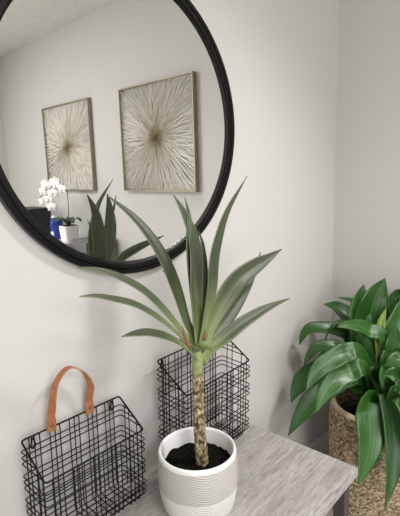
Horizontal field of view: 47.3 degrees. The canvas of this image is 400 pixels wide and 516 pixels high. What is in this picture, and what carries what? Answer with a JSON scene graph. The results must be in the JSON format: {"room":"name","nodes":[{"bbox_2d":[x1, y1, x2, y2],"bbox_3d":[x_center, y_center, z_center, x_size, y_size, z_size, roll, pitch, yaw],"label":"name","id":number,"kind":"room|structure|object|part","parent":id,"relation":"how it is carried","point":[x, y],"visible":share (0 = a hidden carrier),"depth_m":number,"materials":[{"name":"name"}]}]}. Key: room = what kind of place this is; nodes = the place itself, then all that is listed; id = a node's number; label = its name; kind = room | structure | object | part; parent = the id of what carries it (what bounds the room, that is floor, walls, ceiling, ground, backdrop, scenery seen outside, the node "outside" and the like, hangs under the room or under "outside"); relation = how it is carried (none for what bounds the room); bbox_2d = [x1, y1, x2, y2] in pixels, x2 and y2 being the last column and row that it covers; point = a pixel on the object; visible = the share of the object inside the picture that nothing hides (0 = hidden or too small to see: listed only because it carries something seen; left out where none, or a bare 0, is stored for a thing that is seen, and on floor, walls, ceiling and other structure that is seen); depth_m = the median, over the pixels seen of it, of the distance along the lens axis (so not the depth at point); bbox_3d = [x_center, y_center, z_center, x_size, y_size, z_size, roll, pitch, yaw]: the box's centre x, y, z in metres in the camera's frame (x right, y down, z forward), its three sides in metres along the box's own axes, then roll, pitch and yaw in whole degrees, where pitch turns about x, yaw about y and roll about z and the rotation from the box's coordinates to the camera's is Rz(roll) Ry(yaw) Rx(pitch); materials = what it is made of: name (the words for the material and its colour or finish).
{"room":"entryway","nodes":[
{"label":"entryway","id":0,"kind":"room"},
{"bbox_2d":[0,0,339,515],"bbox_3d":[-0.718,0.012,0.778,0.100,2.392,3.800,9,15,44],"label":"wall","id":1,"kind":"structure","parent":0,"point":[280,57],"depth_m":1.49,"materials":[{"name":"grey paint"}]},
{"bbox_2d":[0,0,234,273],"bbox_3d":[-0.176,-0.354,1.182,0.020,0.797,0.797,9,15,44],"label":"round mirror","id":2,"kind":"object","parent":1,"relation":"attached to","point":[130,102],"visible":0.91,"depth_m":1.14,"materials":[{"name":"black mirror"}]},
{"bbox_2d":[307,429,328,453],"bbox_3d":[-0.646,1.142,0.947,0.014,0.106,3.600,9,15,44],"label":"baseboard","id":3,"kind":"structure","parent":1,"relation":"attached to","point":[321,444],"depth_m":2.13,"materials":[{"name":"white paint"}]},
{"bbox_2d":[325,452,332,515],"bbox_3d":[0.549,1.407,-0.211,3.580,0.060,3.800,9,15,44],"label":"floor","id":4,"kind":"structure","parent":0,"point":[330,512],"depth_m":1.80,"materials":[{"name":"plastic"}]},
{"bbox_2d":[88,417,357,515],"bbox_3d":[-0.075,0.907,1.101,0.452,0.480,1.120,8,14,41],"label":"side table","id":5,"kind":"object","parent":4,"relation":"on","point":[278,475],"visible":0.71,"depth_m":1.27,"materials":[{"name":"grey wood"}]},
{"bbox_2d":[21,366,146,515],"bbox_3d":[-0.278,0.459,1.123,0.106,0.404,0.290,9,15,41],"label":"wire basket","id":6,"kind":"object","parent":5,"relation":"on","point":[51,425],"visible":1,"depth_m":1.14,"materials":[{"name":"black metal"}]},
{"bbox_3d":[-0.311,0.333,1.111,0.030,0.152,0.130,9,15,41],"label":"leather handle","id":7,"kind":"part","parent":6,"relation":"part of","materials":[{"name":"brown leather"}]},
{"bbox_2d":[77,176,289,515],"bbox_3d":[-0.028,0.223,1.157,0.289,0.840,0.671,9,15,44],"label":"potted plant","id":8,"kind":"object","parent":5,"relation":"on","point":[198,465],"visible":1,"depth_m":1.12,"materials":[{"name":"green plant"}]},
{"bbox_3d":[-0.005,0.561,1.173,0.204,0.168,0.204,9,15,44],"label":"pot","id":9,"kind":"part","parent":8,"relation":"part of","materials":[{"name":"ceramic"}]},
{"bbox_2d":[157,341,249,445],"bbox_3d":[0.018,0.432,1.405,0.135,0.335,0.304,8,14,41],"label":"wire basket","id":10,"kind":"object","parent":5,"relation":"on","point":[161,363],"visible":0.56,"depth_m":1.39,"materials":[{"name":"black metal"}]},
{"bbox_3d":[0.414,0.858,1.352,0.033,0.456,0.033,8,14,41],"label":"leg","id":11,"kind":"part","parent":5,"relation":"part of","materials":[{"name":"grey wood"}]},
{"bbox_2d":[329,388,399,515],"bbox_3d":[0.694,0.769,1.780,0.374,0.464,0.374,0,11,6],"label":"woven basket","id":12,"kind":"object","parent":4,"relation":"on","point":[366,498],"visible":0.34,"depth_m":1.65,"materials":[{"name":"beige wicker"}]},
{"bbox_2d":[288,278,399,507],"bbox_3d":[0.648,0.543,1.669,0.601,0.907,0.592,9,15,44],"label":"leafy plant","id":13,"kind":"object","parent":12,"relation":"in","point":[367,363],"visible":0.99,"depth_m":1.58,"materials":[{"name":"green plant"}]},
{"bbox_3d":[0.695,0.793,1.785,0.304,0.370,0.304,9,15,44],"label":"nursery pot","id":14,"kind":"part","parent":13,"relation":"part of","materials":[{"name":"black plastic"}]},
{"bbox_2d":[329,0,399,410],"bbox_3d":[1.819,-0.073,0.848,3.380,2.392,0.100,9,15,44],"label":"wall","id":15,"kind":"structure","parent":0,"point":[366,242],"depth_m":1.85,"materials":[{"name":"grey paint"}]}
]}

